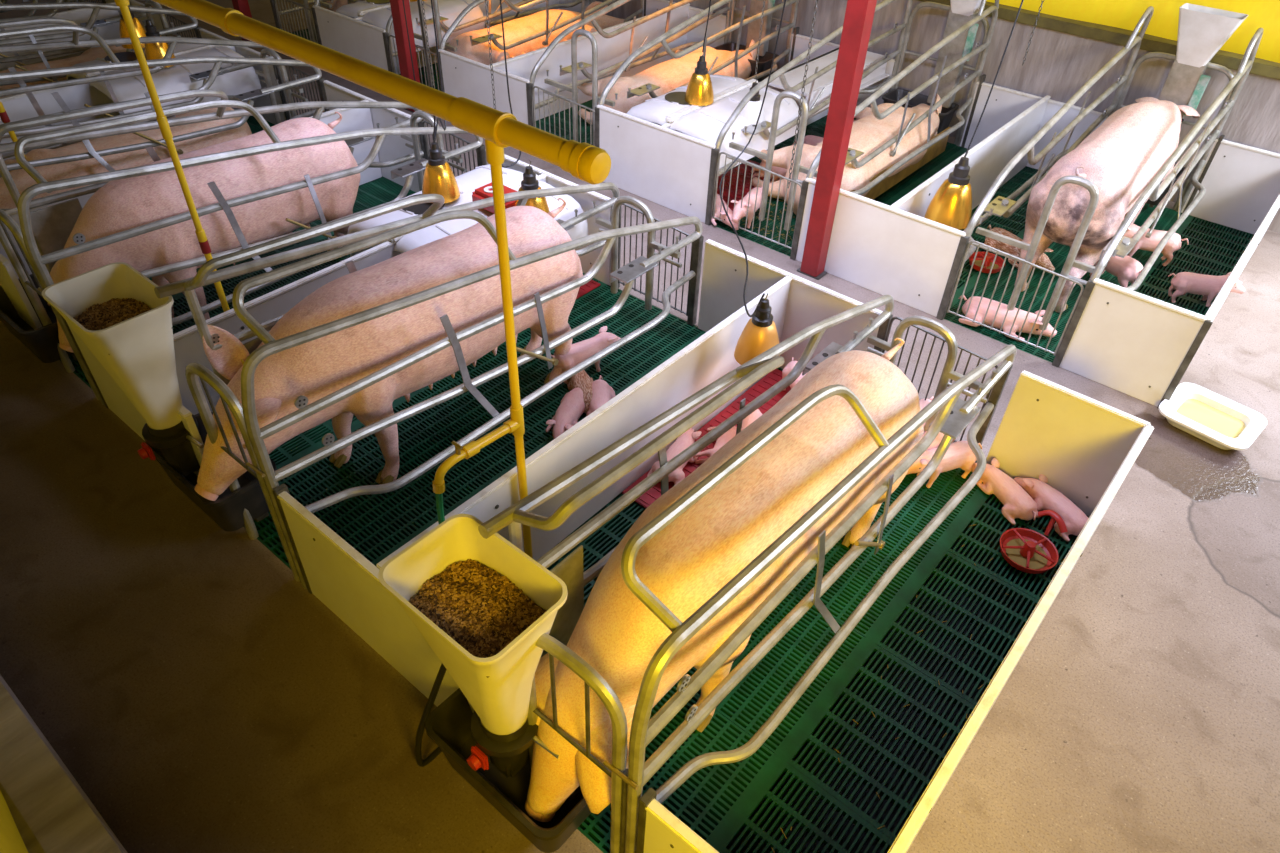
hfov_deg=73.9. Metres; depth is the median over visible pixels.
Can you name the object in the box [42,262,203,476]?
hopper
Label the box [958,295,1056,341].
piglet
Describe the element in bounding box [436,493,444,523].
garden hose
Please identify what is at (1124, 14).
wall
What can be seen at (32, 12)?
crate
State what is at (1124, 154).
sow
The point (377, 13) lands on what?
hood
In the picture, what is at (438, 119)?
power cable
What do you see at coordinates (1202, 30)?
hopper
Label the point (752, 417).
piglet
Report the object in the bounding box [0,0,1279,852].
floor
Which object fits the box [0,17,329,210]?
crate
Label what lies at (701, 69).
socket
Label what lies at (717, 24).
panel
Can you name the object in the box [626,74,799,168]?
hood
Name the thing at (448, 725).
trough
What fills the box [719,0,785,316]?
power cable
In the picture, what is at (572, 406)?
piglet
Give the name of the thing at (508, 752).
outlet
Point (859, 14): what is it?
post
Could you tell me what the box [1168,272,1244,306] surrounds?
piglet
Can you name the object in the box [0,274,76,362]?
trough
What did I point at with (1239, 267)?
panel
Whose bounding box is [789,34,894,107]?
panel
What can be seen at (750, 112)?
heat lamp
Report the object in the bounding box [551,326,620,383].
piglet
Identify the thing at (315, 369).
sow
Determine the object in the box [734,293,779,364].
heat lamp
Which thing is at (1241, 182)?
panel
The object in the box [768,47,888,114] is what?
board
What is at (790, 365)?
piglet
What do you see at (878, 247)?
panel
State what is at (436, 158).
socket
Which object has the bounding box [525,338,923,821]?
sow
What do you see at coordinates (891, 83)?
crate
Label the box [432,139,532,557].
pipe
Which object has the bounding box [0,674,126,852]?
wall
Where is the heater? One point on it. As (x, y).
(483, 192)
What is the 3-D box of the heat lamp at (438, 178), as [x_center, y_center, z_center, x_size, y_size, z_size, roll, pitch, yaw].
[-1.144,-1.472,4.808,0.216,0.355,0.216,30,48,28]
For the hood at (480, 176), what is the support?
on the panel at (188, 345)
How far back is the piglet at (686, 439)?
4.10 m
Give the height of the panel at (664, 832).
0.585 m
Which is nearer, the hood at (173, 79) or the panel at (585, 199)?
the panel at (585, 199)
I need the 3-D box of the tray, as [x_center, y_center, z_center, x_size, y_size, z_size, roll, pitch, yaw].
[3.035,-0.039,4.533,0.410,0.071,0.450,-30,50,-32]
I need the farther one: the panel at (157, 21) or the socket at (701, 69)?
the panel at (157, 21)
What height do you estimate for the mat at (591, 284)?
0.017 m
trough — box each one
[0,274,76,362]
[145,412,276,531]
[425,688,591,852]
[714,42,778,82]
[882,88,958,133]
[1146,164,1185,207]
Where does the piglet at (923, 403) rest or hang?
on the floor at (200, 697)
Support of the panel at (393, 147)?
on the floor at (200, 697)
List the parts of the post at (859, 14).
plate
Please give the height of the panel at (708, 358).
0.585 m
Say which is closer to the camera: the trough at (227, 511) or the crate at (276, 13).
the trough at (227, 511)
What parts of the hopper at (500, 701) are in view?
dosing knob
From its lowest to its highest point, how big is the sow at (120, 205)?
0.971 m
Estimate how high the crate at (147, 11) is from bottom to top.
1.294 m
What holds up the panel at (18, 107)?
on the floor
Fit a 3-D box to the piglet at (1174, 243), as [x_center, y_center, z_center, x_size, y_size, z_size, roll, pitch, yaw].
[3.452,-1.259,5.836,0.524,0.238,0.169,14,42,13]
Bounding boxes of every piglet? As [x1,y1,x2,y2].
[546,388,586,439]
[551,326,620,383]
[567,370,592,411]
[586,375,614,416]
[647,428,701,485]
[694,426,736,463]
[711,194,738,229]
[731,186,762,228]
[741,409,762,430]
[751,161,786,182]
[782,357,806,389]
[804,135,822,145]
[906,441,981,487]
[919,396,933,425]
[922,431,954,452]
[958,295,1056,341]
[971,458,1039,524]
[983,225,1054,272]
[1013,474,1088,541]
[1090,254,1142,287]
[1122,219,1188,265]
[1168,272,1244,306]
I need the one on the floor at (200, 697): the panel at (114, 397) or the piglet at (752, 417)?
the panel at (114, 397)
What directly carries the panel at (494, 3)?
on the floor at (200, 697)
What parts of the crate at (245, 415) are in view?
post, hinge rod, rail, rail, rail, rail, adjusting plate, post, adjusting plate, post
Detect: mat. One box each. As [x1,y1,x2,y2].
[576,279,600,298]
[622,369,790,507]
[715,160,771,220]
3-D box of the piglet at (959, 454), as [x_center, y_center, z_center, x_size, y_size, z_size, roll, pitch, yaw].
[1.435,0.180,4.095,0.466,0.212,0.150,-13,43,-17]
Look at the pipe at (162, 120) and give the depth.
3.84 m
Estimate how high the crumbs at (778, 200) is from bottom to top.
0.004 m
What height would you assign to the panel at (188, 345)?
0.585 m
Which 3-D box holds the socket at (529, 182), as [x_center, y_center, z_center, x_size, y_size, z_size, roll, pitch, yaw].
[-0.597,-1.347,4.604,0.096,0.125,0.094,30,48,28]
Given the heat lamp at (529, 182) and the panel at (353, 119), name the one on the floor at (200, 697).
the panel at (353, 119)
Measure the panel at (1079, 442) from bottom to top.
0.585 m
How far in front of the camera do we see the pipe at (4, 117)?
5.36 m
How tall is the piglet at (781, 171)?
0.161 m
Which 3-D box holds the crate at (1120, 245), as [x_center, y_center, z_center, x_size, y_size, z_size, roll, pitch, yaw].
[3.014,-1.671,5.453,1.054,1.347,2.711,30,48,28]
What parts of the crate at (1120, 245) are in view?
post, adjusting plate, rail, rail, post, rail, adjusting plate, rail, rail, rail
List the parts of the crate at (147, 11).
rail, rail, rail, rail, adjusting plate, rail, rail, post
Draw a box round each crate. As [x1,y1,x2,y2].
[0,0,105,16]
[0,0,201,85]
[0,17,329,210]
[0,89,486,407]
[154,182,703,593]
[270,0,364,44]
[382,0,645,91]
[478,295,1016,852]
[526,0,798,147]
[705,0,998,259]
[936,6,1263,366]
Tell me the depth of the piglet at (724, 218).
6.02 m
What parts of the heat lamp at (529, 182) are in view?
lamp shade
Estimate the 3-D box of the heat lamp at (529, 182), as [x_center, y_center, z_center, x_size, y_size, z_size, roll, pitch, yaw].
[-0.600,-1.290,4.653,0.216,0.355,0.216,30,48,28]
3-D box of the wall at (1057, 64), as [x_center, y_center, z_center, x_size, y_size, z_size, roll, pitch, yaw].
[1.147,-3.921,8.283,15.800,1.140,0.200,30,48,28]
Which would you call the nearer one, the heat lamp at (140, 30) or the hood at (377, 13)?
the heat lamp at (140, 30)
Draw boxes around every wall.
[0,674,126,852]
[596,0,1279,232]
[986,0,1279,62]
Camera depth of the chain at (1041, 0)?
6.37 m
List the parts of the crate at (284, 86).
rail, rail, rail, rail, rail, rail, adjusting plate, adjusting plate, post, post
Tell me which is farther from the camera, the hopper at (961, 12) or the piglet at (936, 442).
the hopper at (961, 12)
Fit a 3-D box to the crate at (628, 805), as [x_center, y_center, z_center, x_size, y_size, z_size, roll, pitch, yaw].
[0.598,0.177,3.239,0.975,1.294,2.719,30,48,28]
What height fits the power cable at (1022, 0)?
1.423 m
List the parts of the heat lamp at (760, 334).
lamp shade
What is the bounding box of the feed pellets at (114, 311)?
[73,298,172,354]
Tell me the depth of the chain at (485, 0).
5.47 m
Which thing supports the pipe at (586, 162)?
attached to the pipe at (495, 157)
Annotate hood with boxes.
[67,37,260,118]
[336,0,484,56]
[347,164,587,256]
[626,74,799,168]
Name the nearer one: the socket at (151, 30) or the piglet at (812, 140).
the socket at (151, 30)
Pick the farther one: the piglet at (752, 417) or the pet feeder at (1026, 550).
the piglet at (752, 417)
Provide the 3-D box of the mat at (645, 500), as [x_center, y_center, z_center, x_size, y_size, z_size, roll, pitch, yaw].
[0.467,0.066,4.335,0.340,0.017,1.320,30,48,28]
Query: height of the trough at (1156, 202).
0.305 m
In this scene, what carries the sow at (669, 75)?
on the floor at (200, 697)
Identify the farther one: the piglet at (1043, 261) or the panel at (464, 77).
the panel at (464, 77)
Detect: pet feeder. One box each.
[969,252,1004,272]
[1000,528,1058,573]
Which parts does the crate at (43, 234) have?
post, rail, rail, rail, rail, adjusting plate, adjusting plate, post, post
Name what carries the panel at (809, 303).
on the floor at (200, 697)
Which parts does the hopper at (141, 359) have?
dosing knob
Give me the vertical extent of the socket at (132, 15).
0.125 m
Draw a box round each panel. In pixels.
[0,2,133,69]
[0,46,247,177]
[0,100,381,278]
[0,790,28,852]
[66,321,203,475]
[105,0,165,35]
[173,174,545,414]
[199,28,285,124]
[277,491,481,723]
[312,5,387,70]
[323,80,423,192]
[354,0,558,73]
[376,276,791,568]
[438,49,529,123]
[485,150,611,285]
[488,3,689,120]
[559,0,588,12]
[597,105,715,222]
[643,0,725,48]
[644,799,718,852]
[662,49,836,133]
[698,239,882,372]
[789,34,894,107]
[796,178,965,316]
[887,424,1153,852]
[891,95,1050,217]
[960,81,1107,171]
[986,370,1150,515]
[1059,278,1207,406]
[1181,138,1279,234]
[1205,194,1279,321]
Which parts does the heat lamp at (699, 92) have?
lamp shade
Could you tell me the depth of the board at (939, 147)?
6.52 m
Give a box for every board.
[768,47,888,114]
[849,127,950,199]
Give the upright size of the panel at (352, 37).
0.575 m
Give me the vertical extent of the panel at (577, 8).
0.545 m
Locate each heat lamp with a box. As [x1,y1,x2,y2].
[119,6,145,48]
[145,17,175,67]
[422,137,459,202]
[514,160,549,213]
[685,51,713,105]
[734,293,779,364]
[740,0,764,123]
[925,150,971,229]
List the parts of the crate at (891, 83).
post, adjusting plate, post, rail, rail, rail, adjusting plate, rail, rail, rail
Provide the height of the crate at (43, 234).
1.294 m
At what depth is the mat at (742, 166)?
6.60 m
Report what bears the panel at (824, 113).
on the floor at (200, 697)
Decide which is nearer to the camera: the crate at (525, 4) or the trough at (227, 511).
the trough at (227, 511)
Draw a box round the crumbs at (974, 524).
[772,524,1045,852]
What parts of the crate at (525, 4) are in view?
post, adjusting plate, post, adjusting plate, rail, rail, rail, rail, rail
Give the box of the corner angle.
[1157,320,1211,407]
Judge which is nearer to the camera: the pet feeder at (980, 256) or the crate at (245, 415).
the crate at (245, 415)
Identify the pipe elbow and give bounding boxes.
[432,441,479,493]
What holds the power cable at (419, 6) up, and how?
attached to the heat lamp at (438, 178)
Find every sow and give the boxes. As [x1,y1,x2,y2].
[0,45,125,97]
[0,107,251,208]
[48,112,360,352]
[194,198,582,500]
[326,0,351,11]
[434,1,624,64]
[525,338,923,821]
[577,39,756,125]
[752,94,941,214]
[1015,97,1199,312]
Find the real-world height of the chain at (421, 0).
1.926 m
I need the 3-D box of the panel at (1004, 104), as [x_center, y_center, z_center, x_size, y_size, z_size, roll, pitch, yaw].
[3.161,-2.401,6.919,1.074,0.545,0.036,30,48,28]
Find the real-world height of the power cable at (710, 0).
1.341 m
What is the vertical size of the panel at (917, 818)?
0.585 m
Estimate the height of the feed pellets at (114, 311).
0.056 m
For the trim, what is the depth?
6.36 m
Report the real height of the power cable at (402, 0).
1.500 m
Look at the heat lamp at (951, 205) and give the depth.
5.16 m
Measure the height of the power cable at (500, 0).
1.506 m
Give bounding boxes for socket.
[120,6,133,18]
[145,20,159,36]
[428,142,445,165]
[521,166,538,190]
[694,56,707,74]
[749,82,760,101]
[752,298,772,326]
[948,157,969,185]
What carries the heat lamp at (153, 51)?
on the hood at (173, 79)
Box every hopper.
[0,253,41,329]
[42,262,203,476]
[378,514,567,777]
[746,0,774,55]
[927,0,981,107]
[1158,3,1248,122]
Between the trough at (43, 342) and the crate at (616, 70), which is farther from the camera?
the crate at (616, 70)
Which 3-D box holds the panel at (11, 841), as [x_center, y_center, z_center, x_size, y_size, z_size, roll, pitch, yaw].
[-3.858,-1.077,2.812,15.801,2.920,0.085,30,48,28]
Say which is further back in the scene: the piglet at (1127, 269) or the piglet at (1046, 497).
the piglet at (1127, 269)
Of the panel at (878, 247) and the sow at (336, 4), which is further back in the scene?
the sow at (336, 4)
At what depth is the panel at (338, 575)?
3.11 m
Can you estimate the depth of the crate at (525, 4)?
7.61 m
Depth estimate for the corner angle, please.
4.43 m
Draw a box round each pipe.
[0,102,25,158]
[114,0,229,311]
[152,0,610,184]
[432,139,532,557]
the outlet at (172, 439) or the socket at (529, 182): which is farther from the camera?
the socket at (529, 182)
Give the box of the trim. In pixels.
[918,0,1279,79]
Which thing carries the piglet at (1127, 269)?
on the floor at (200, 697)
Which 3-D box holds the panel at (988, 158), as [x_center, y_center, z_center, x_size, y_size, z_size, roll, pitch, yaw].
[2.363,-1.749,6.103,0.037,0.575,2.626,30,48,28]
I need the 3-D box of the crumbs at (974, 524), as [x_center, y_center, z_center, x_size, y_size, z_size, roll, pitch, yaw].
[1.165,0.933,3.374,0.407,0.004,2.177,30,48,28]
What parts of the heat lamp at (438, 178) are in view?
lamp shade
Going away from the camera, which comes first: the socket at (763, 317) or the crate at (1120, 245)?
the socket at (763, 317)
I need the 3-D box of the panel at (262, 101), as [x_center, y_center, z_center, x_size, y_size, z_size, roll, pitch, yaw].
[-3.348,-2.942,7.213,1.100,0.585,0.036,30,48,28]
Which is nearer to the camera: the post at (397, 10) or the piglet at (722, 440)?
the piglet at (722, 440)
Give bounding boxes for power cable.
[402,0,414,80]
[418,0,435,139]
[431,0,445,141]
[500,0,520,167]
[702,0,710,51]
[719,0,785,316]
[964,0,1023,156]
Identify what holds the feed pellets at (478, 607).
in the hopper at (500, 701)
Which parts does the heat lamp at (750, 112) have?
lamp shade, chain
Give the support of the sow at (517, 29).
on the floor at (200, 697)
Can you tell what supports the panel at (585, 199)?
on the floor at (200, 697)
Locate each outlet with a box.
[142,414,199,476]
[471,710,537,777]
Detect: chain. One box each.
[421,0,433,84]
[485,0,495,108]
[788,0,817,187]
[1022,0,1043,65]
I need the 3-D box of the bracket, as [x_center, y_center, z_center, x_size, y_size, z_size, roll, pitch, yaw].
[-0.672,0.951,2.786,0.189,0.610,0.054,-10,42,-14]
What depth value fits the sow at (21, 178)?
5.70 m
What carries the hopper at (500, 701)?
attached to the crate at (628, 805)
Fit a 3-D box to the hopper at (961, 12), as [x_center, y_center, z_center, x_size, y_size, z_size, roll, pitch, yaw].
[2.576,-3.151,6.906,0.400,1.060,0.180,30,48,28]
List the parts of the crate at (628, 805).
post, rail, hinge rod, rail, rail, rail, rail, rail, adjusting plate, post, adjusting plate, post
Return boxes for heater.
[472,182,517,213]
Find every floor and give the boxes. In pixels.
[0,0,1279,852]
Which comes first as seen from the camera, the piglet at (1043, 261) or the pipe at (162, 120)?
the pipe at (162, 120)
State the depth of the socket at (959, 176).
5.09 m
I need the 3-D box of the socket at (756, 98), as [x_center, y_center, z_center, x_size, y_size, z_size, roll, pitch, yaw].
[0.814,-2.384,6.055,0.096,0.125,0.094,30,48,28]
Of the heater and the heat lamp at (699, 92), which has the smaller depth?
the heater
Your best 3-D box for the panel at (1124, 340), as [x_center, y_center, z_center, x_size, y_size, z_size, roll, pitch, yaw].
[2.640,-0.452,4.613,0.562,0.575,0.036,30,48,28]
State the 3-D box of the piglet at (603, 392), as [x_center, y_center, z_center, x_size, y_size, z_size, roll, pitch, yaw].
[-0.209,-0.109,4.435,0.175,0.109,0.445,-1,41,-3]
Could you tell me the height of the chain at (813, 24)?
2.185 m
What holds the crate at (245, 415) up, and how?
on the floor at (200, 697)
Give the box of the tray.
[1158,383,1267,449]
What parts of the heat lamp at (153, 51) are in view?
lamp shade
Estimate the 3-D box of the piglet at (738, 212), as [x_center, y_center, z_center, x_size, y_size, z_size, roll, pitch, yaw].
[0.770,-1.546,6.051,0.163,0.230,0.505,21,44,20]
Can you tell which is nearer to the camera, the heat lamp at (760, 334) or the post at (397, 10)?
the heat lamp at (760, 334)
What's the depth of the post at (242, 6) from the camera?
8.59 m
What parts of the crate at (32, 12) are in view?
rail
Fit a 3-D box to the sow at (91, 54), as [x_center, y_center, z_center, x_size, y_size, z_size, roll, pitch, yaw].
[-5.145,-2.612,6.845,0.936,0.530,2.284,30,48,29]
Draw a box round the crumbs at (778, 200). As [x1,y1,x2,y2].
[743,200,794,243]
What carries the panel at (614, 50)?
on the floor at (200, 697)
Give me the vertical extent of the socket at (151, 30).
0.125 m
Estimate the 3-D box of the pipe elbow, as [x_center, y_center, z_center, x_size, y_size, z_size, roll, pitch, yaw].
[-0.637,0.126,2.920,0.048,0.148,0.198,30,48,28]
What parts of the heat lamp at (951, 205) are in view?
lamp shade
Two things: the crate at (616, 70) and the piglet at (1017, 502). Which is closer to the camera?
the piglet at (1017, 502)
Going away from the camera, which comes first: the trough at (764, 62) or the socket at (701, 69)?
the socket at (701, 69)
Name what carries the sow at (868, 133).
on the floor at (200, 697)
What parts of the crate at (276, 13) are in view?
post, post, adjusting plate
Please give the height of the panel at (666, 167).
0.575 m
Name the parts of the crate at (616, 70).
post, adjusting plate, post, rail, rail, adjusting plate, rail, rail, rail, rail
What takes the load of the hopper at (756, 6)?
attached to the crate at (616, 70)
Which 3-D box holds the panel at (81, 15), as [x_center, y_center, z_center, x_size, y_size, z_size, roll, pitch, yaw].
[-5.573,-3.086,7.276,0.037,0.585,2.610,30,48,28]
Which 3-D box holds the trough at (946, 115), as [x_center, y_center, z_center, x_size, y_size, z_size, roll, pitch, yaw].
[2.364,-2.634,7.290,0.594,0.305,0.324,30,48,28]
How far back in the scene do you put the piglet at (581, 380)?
4.50 m
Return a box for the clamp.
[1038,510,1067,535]
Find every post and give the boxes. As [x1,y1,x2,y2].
[232,0,251,40]
[390,0,419,112]
[797,0,876,279]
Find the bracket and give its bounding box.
[415,664,446,766]
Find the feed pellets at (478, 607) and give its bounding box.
[408,559,554,677]

